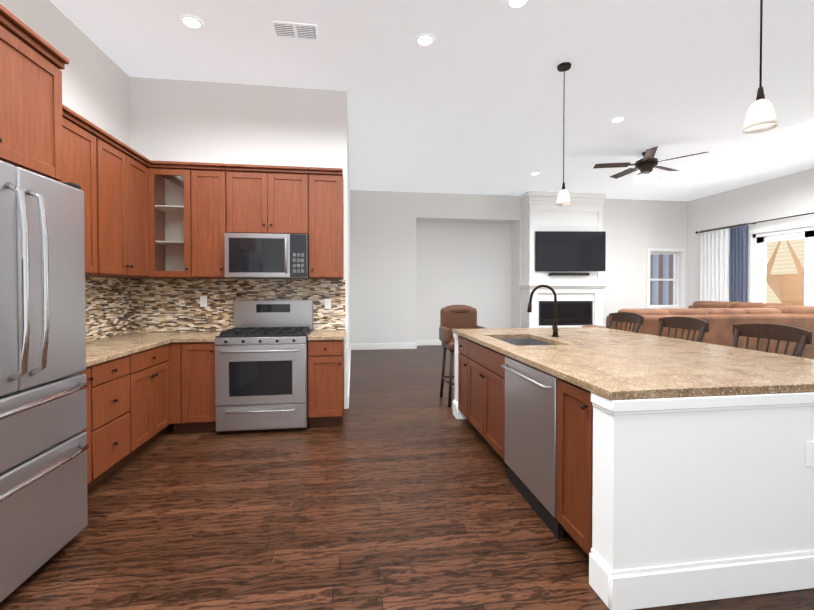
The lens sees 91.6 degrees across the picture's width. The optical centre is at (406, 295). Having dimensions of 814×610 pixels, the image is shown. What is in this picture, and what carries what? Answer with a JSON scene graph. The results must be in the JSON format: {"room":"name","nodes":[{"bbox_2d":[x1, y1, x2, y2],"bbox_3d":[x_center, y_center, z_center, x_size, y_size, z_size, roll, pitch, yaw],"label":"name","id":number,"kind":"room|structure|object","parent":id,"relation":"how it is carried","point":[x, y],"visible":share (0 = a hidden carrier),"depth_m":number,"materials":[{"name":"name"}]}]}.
{"room":"kitchen and living room","nodes":[
{"label":"kitchen and living room","id":0,"kind":"room"},
{"bbox_2d":[0,0,129,146],"bbox_3d":[-2.553,-0.461,0.640,0.150,3.660,7.560,0,1,-8],"label":"wall","id":1,"kind":"structure","parent":0,"point":[95,86],"depth_m":3.51,"materials":[{"name":"grey paint"}]},
{"bbox_2d":[0,12,3,161],"bbox_3d":[-2.200,-0.942,1.477,0.770,0.660,0.534,0,1,-8],"label":"upper cabinet","id":2,"kind":"object","parent":1,"relation":"attached to","point":[1,13],"depth_m":1.82,"materials":[{"name":"brown wood"}]},
{"bbox_2d":[4,16,67,181],"bbox_3d":[-2.256,-0.947,1.887,0.770,0.660,0.534,0,1,-8],"label":"upper cabinet","id":3,"kind":"object","parent":1,"relation":"attached to","point":[35,115],"depth_m":2.00,"materials":[{"name":"brown wood"}]},
{"bbox_2d":[68,112,107,275],"bbox_3d":[-2.603,-0.725,2.883,0.350,1.130,0.644,0,1,-8],"label":"upper cabinet","id":4,"kind":"object","parent":1,"relation":"attached to","point":[87,146],"depth_m":3.09,"materials":[{"name":"brown wood"}]},
{"bbox_2d":[85,276,132,340],"bbox_3d":[-2.813,0.126,3.171,0.009,0.580,2.130,0,1,-8],"label":"tile backsplash","id":5,"kind":"structure","parent":1,"relation":"attached to","point":[116,306],"depth_m":3.84,"materials":[{"name":"tile"}]},
{"bbox_2d":[92,136,127,277],"bbox_3d":[-2.663,-0.731,3.329,0.350,1.130,0.544,0,1,-8],"label":"upper cabinet","id":6,"kind":"object","parent":1,"relation":"attached to","point":[115,151],"depth_m":3.40,"materials":[{"name":"brown wood"}]},
{"bbox_2d":[124,144,155,278],"bbox_3d":[-2.694,-0.736,3.715,0.394,1.130,0.476,0,1,-8],"label":"upper cabinet","id":7,"kind":"object","parent":1,"relation":"attached to","point":[146,218],"depth_m":3.78,"materials":[{"name":"brown wood"}]},
{"bbox_2d":[129,77,332,330],"bbox_3d":[-2.002,-0.511,4.489,2.280,3.660,0.200,0,1,-8],"label":"wall","id":8,"kind":"structure","parent":0,"point":[195,121],"depth_m":4.38,"materials":[{"name":"grey paint"}]},
{"bbox_2d":[156,164,171,278],"bbox_3d":[-2.743,-0.741,4.076,0.394,1.130,0.406,0,1,-8],"label":"upper cabinet","id":9,"kind":"object","parent":8,"relation":"attached to","point":[163,177],"depth_m":4.12,"materials":[{"name":"brown wood"}]},
{"bbox_2d":[180,164,234,278],"bbox_3d":[-2.043,-0.742,4.200,0.467,1.130,0.349,0,1,-8],"label":"upper cabinet","id":10,"kind":"object","parent":8,"relation":"attached to","point":[205,189],"depth_m":4.03,"materials":[{"name":"brown wood"}]},
{"bbox_2d":[133,279,345,331],"bbox_3d":[-1.838,0.110,4.411,2.277,0.580,0.009,0,1,-8],"label":"tile backsplash","id":11,"kind":"structure","parent":8,"relation":"attached to","point":[159,305],"depth_m":4.37,"materials":[{"name":"tile"}]},
{"bbox_2d":[200,296,206,306],"bbox_3d":[-2.234,0.071,4.347,0.072,0.116,0.008,0,1,-8],"label":"outlet","id":12,"kind":"object","parent":11,"relation":"attached to","point":[203,301],"visible":1,"depth_m":4.34,"materials":[{"name":"white plastic"}]},
{"bbox_2d":[325,299,330,308],"bbox_3d":[-0.906,0.099,4.528,0.072,0.116,0.008,0,1,-8],"label":"outlet","id":13,"kind":"object","parent":11,"relation":"attached to","point":[327,303],"visible":1,"depth_m":4.53,"materials":[{"name":"white plastic"}]},
{"bbox_2d":[232,164,275,233],"bbox_3d":[-1.642,-0.972,4.252,0.471,0.672,0.349,0,1,-8],"label":"upper cabinet","id":14,"kind":"object","parent":8,"relation":"attached to","point":[253,189],"depth_m":4.09,"materials":[{"name":"brown wood"}]},
{"bbox_2d":[224,233,308,278],"bbox_3d":[-1.458,-0.404,4.206,0.810,0.452,0.471,0,1,-8],"label":"microwave","id":15,"kind":"object","parent":14,"relation":"attached to","point":[262,256],"visible":1,"depth_m":4.02,"materials":[{"name":"silver metal"}]},
{"bbox_2d":[276,168,307,234],"bbox_3d":[-1.294,-0.973,4.299,0.471,0.672,0.349,0,1,-8],"label":"upper cabinet","id":16,"kind":"object","parent":8,"relation":"attached to","point":[291,183],"depth_m":4.14,"materials":[{"name":"brown wood"}]},
{"bbox_2d":[308,168,343,278],"bbox_3d":[-0.915,-0.744,4.354,0.421,1.130,0.349,0,1,-8],"label":"upper cabinet","id":17,"kind":"object","parent":8,"relation":"attached to","point":[325,185],"depth_m":4.19,"materials":[{"name":"brown wood"}]},
{"bbox_2d":[333,90,349,408],"bbox_3d":[-1.066,-0.541,6.802,0.140,3.660,4.530,0,1,-8],"label":"wall","id":18,"kind":"structure","parent":0,"point":[340,114],"depth_m":4.56,"materials":[{"name":"grey paint"}]},
{"bbox_2d":[347,344,350,408],"bbox_3d":[-0.989,1.219,6.835,0.017,0.140,4.530,0,1,-8],"label":"baseboard","id":19,"kind":"structure","parent":18,"relation":"attached to","point":[350,344],"depth_m":5.42,"materials":[{"name":"white wood"}]},
{"bbox_2d":[0,345,813,609],"bbox_3d":[2.575,1.386,3.956,11.500,0.120,13.000,0,1,-8],"label":"floor","id":20,"kind":"structure","parent":0,"point":[397,490],"depth_m":2.29,"materials":[{"name":"brown wood"}]},
{"bbox_2d":[0,160,88,602],"bbox_3d":[-2.120,0.379,1.713,0.953,1.952,0.897,0,1,-8],"label":"refrigerator","id":21,"kind":"object","parent":20,"relation":"on","point":[44,445],"visible":1,"depth_m":1.85,"materials":[{"name":"silver metal"}]},
{"bbox_2d":[80,365,95,490],"bbox_3d":[-2.375,0.907,2.368,0.657,0.879,0.400,0,1,-8],"label":"base cabinet","id":22,"kind":"object","parent":20,"relation":"on","point":[90,371],"depth_m":2.62,"materials":[{"name":"brown wood"}]},
{"bbox_2d":[86,332,191,366],"bbox_3d":[-2.485,0.434,3.238,0.677,0.038,2.167,0,1,-8],"label":"countertop","id":23,"kind":"structure","parent":22,"relation":"on","point":[101,350],"depth_m":3.33,"materials":[{"name":"stone"}]},
{"bbox_2d":[96,352,139,484],"bbox_3d":[-2.433,0.901,2.794,0.657,0.879,0.592,0,1,-8],"label":"base cabinet","id":24,"kind":"object","parent":20,"relation":"on","point":[137,402],"depth_m":2.89,"materials":[{"name":"brown wood"}]},
{"bbox_2d":[140,344,167,450],"bbox_3d":[-2.508,0.894,3.344,0.657,0.879,0.651,0,1,-8],"label":"base cabinet","id":25,"kind":"object","parent":20,"relation":"on","point":[153,361],"depth_m":3.43,"materials":[{"name":"brown wood"}]},
{"bbox_2d":[168,342,215,431],"bbox_3d":[-2.074,0.885,4.034,0.428,0.879,0.712,0,1,-8],"label":"base cabinet","id":26,"kind":"object","parent":20,"relation":"on","point":[191,365],"depth_m":3.76,"materials":[{"name":"brown wood"}]},
{"bbox_2d":[172,331,222,342],"bbox_3d":[-2.052,0.424,4.061,0.376,0.038,0.652,0,1,-8],"label":"countertop","id":27,"kind":"structure","parent":26,"relation":"on","point":[207,336],"depth_m":3.81,"materials":[{"name":"stone"}]},
{"bbox_2d":[215,300,312,432],"bbox_3d":[-1.435,0.692,4.080,0.840,1.265,0.759,0,1,-8],"label":"range","id":28,"kind":"object","parent":20,"relation":"on","point":[261,364],"visible":1,"depth_m":3.80,"materials":[{"name":"silver metal"}]},
{"bbox_2d":[308,340,343,425],"bbox_3d":[-0.852,0.882,4.239,0.344,0.879,0.636,0,1,-8],"label":"base cabinet","id":29,"kind":"object","parent":20,"relation":"on","point":[325,357],"depth_m":3.93,"materials":[{"name":"brown wood"}]},
{"bbox_2d":[307,330,345,339],"bbox_3d":[-0.844,0.421,4.226,0.359,0.038,0.652,0,1,-8],"label":"countertop","id":30,"kind":"structure","parent":29,"relation":"on","point":[316,334],"depth_m":3.97,"materials":[{"name":"stone"}]},
{"bbox_2d":[439,305,484,406],"bbox_3d":[0.694,0.720,4.937,0.540,1.190,0.548,0,1,-8],"label":"bar chair","id":31,"kind":"object","parent":20,"relation":"on","point":[458,317],"visible":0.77,"depth_m":5.04,"materials":[{"name":"brown leather"}]},
{"bbox_2d":[518,191,608,327],"bbox_3d":[3.716,-0.573,9.409,1.960,3.656,0.647,0,1,-8],"label":"fireplace","id":32,"kind":"object","parent":20,"relation":"on","point":[579,301],"visible":0.69,"depth_m":9.27,"materials":[{"name":"white"}]},
{"bbox_2d":[535,231,605,275],"bbox_3d":[3.780,-0.964,9.148,1.612,1.015,0.243,0,1,-8],"label":"wall-mounted tv","id":33,"kind":"object","parent":32,"relation":"attached to","point":[570,250],"visible":0.98,"depth_m":9.12,"materials":[{"name":"black plastic"}]},
{"bbox_2d":[608,312,643,332],"bbox_3d":[2.285,0.760,4.514,0.566,1.122,0.550,0,1,-8],"label":"bar stool","id":34,"kind":"object","parent":20,"relation":"on","point":[629,317],"visible":0.27,"depth_m":4.56,"materials":[{"name":"brown wood"}]},
{"bbox_2d":[452,331,813,609],"bbox_3d":[1.373,0.884,3.125,1.460,0.905,2.726,0,1,-8],"label":"kitchen island","id":35,"kind":"object","parent":20,"relation":"on","point":[646,471],"depth_m":1.79,"materials":[{"name":"white wood"}]},
{"bbox_2d":[452,328,739,398],"bbox_3d":[0.994,0.412,3.085,0.625,0.039,2.735,0,1,-8],"label":"island countertop","id":36,"kind":"structure","parent":35,"relation":"on","point":[611,375],"depth_m":2.15,"materials":[{"name":"beige stone"}]},
{"bbox_2d":[527,284,558,336],"bbox_3d":[1.259,0.142,3.680,0.312,0.482,0.104,0,1,-8],"label":"faucet","id":37,"kind":"object","parent":36,"relation":"on","point":[554,328],"visible":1,"depth_m":3.66,"materials":[{"name":"black metal"}]},
{"bbox_2d":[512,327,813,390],"bbox_3d":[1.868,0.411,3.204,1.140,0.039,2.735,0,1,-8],"label":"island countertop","id":38,"kind":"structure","parent":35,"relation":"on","point":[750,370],"depth_m":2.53,"materials":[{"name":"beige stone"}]},
{"bbox_2d":[658,317,708,341],"bbox_3d":[2.392,0.770,3.732,0.566,1.122,0.550,0,1,-8],"label":"bar stool","id":39,"kind":"object","parent":20,"relation":"on","point":[701,326],"visible":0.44,"depth_m":3.76,"materials":[{"name":"brown wood"}]},
{"bbox_2d":[582,301,813,358],"bbox_3d":[4.868,0.711,7.414,3.920,1.140,2.690,0,1,-8],"label":"sectional sofa","id":40,"kind":"object","parent":20,"relation":"on","point":[722,318],"visible":0.31,"depth_m":6.16,"materials":[{"name":"brown leather"}]},
{"bbox_2d":[732,324,811,356],"bbox_3d":[2.498,0.780,2.949,0.566,1.122,0.550,0,1,-8],"label":"bar stool","id":41,"kind":"object","parent":20,"relation":"on","point":[801,338],"visible":0.25,"depth_m":2.96,"materials":[{"name":"brown wood"}]},
{"bbox_2d":[50,0,813,200],"bbox_3d":[2.575,-2.394,3.908,11.500,0.120,13.000,0,1,-8],"label":"ceiling","id":42,"kind":"structure","parent":0,"point":[469,100],"depth_m":4.21,"materials":[{"name":"white paint"}]},
{"bbox_2d":[179,14,203,28],"bbox_3d":[-1.833,-2.321,3.369,0.190,0.008,0.190,0,1,-8],"label":"recessed light","id":43,"kind":"object","parent":42,"relation":"in","point":[191,21],"visible":1,"depth_m":3.35,"materials":[{"name":"white paint"}]},
{"bbox_2d":[271,21,318,40],"bbox_3d":[-0.980,-2.322,3.485,0.380,0.010,0.210,0,1,-8],"label":"ceiling vent","id":44,"kind":"object","parent":42,"relation":"in","point":[295,30],"visible":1,"depth_m":3.47,"materials":[{"name":"white metal"}]},
{"bbox_2d":[415,33,434,45],"bbox_3d":[0.163,-2.325,3.610,0.190,0.008,0.190,0,1,-8],"label":"recessed light","id":45,"kind":"object","parent":42,"relation":"in","point":[424,39],"visible":1,"depth_m":3.60,"materials":[{"name":"white paint"}]},
{"bbox_2d":[506,0,529,8],"bbox_3d":[0.875,-2.318,3.122,0.190,0.008,0.190,0,1,-8],"label":"recessed light","id":46,"kind":"object","parent":42,"relation":"in","point":[514,4],"visible":1,"depth_m":3.14,"materials":[{"name":"white paint"}]},
{"bbox_2d":[556,62,571,205],"bbox_3d":[1.600,-1.629,4.037,0.144,1.408,0.144,0,1,-8],"label":"pendant light","id":47,"kind":"object","parent":42,"relation":"hanging from","point":[563,198],"visible":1,"depth_m":4.03,"materials":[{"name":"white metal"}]},
{"bbox_2d":[610,116,625,122],"bbox_3d":[2.820,-2.346,5.294,0.190,0.008,0.190,0,1,-8],"label":"recessed light","id":48,"kind":"object","parent":42,"relation":"in","point":[618,119],"visible":0.98,"depth_m":5.28,"materials":[{"name":"white paint"}]},
{"bbox_2d":[593,146,708,182],"bbox_3d":[3.965,-2.133,6.624,1.604,0.468,1.544,0,1,-8],"label":"ceiling fan","id":49,"kind":"object","parent":42,"relation":"hanging from","point":[647,163],"visible":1,"depth_m":6.57,"materials":[{"name":"brown wood"}]},
{"bbox_2d":[743,0,777,133],"bbox_3d":[1.910,-1.605,2.131,0.144,1.408,0.144,0,1,-8],"label":"pendant light","id":50,"kind":"object","parent":42,"relation":"hanging from","point":[761,116],"visible":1,"depth_m":2.13,"materials":[{"name":"white glass"}]},
{"bbox_2d":[350,190,686,343],"bbox_3d":[2.920,-0.582,9.958,8.890,3.660,0.650,0,1,-8],"label":"wall","id":51,"kind":"structure","parent":0,"point":[419,261],"depth_m":9.82,"materials":[{"name":"grey paint"}]},
{"bbox_2d":[351,342,416,349],"bbox_3d":[-0.521,1.189,9.176,1.517,0.140,0.024,0,1,-8],"label":"baseboard","id":52,"kind":"structure","parent":51,"relation":"attached to","point":[377,346],"depth_m":9.17,"materials":[{"name":"white wood"}]},
{"bbox_2d":[416,340,441,345],"bbox_3d":[1.411,1.179,9.942,2.550,0.140,0.020,0,1,-8],"label":"baseboard","id":53,"kind":"structure","parent":51,"relation":"attached to","point":[419,342],"depth_m":9.82,"materials":[{"name":"white wood"}]},
{"bbox_2d":[647,248,685,308],"bbox_3d":[6.619,-0.374,10.177,1.100,1.640,0.180,0,1,-8],"label":"window","id":54,"kind":"structure","parent":51,"relation":"in","point":[671,251],"depth_m":10.19,"materials":[{"name":"white"}]},
{"bbox_2d":[686,168,813,307],"bbox_3d":[8.100,-0.509,4.306,0.150,3.660,11.950,0,1,-8],"label":"wall","id":55,"kind":"structure","parent":0,"point":[792,194],"depth_m":8.59,"materials":[{"name":"grey paint"}]},
{"bbox_2d":[695,212,813,233],"bbox_3d":[7.502,-1.522,7.643,0.129,0.060,4.410,0,1,-8],"label":"curtain rod","id":56,"kind":"object","parent":55,"relation":"attached to","point":[696,232],"visible":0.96,"depth_m":8.26,"materials":[{"name":"black metal"}]},
{"bbox_2d":[700,227,730,301],"bbox_3d":[7.242,-0.173,9.326,0.101,2.799,0.747,0,1,-8],"label":"curtain","id":57,"kind":"object","parent":56,"relation":"hanging from","point":[714,265],"visible":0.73,"depth_m":9.32,"materials":[{"name":"white fabric"}]},
{"bbox_2d":[729,223,748,301],"bbox_3d":[7.321,-0.166,8.746,0.101,2.799,0.397,0,1,-8],"label":"curtain","id":58,"kind":"object","parent":56,"relation":"hanging from","point":[738,265],"visible":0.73,"depth_m":8.73,"materials":[{"name":"blue fabric"}]},
{"bbox_2d":[748,221,813,305],"bbox_3d":[7.672,-0.052,7.266,0.140,2.670,2.800,0,1,-8],"label":"door frame","id":59,"kind":"structure","parent":55,"relation":"attached to","point":[757,265],"depth_m":8.08,"materials":[{"name":"white"}]},
{"label":"outside","id":60,"kind":"structure","parent":0,"visible":0},
{"bbox_2d":[650,254,673,304],"bbox_3d":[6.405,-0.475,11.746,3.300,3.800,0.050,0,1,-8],"label":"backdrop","id":61,"kind":"structure","parent":60,"point":[665,294],"depth_m":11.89,"materials":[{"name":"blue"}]},
{"bbox_2d":[766,240,803,305],"bbox_3d":[9.270,-0.771,9.534,0.520,2.550,1.060,0,1,-8],"label":"chair","id":62,"kind":"object","parent":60,"point":[769,266],"depth_m":9.45,"materials":[{"name":"brown fabric"}]},
{"bbox_2d":[766,238,804,302],"bbox_3d":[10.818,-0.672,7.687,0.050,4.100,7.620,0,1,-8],"label":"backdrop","id":63,"kind":"structure","parent":60,"point":[771,293],"depth_m":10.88,"materials":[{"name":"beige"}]}
]}

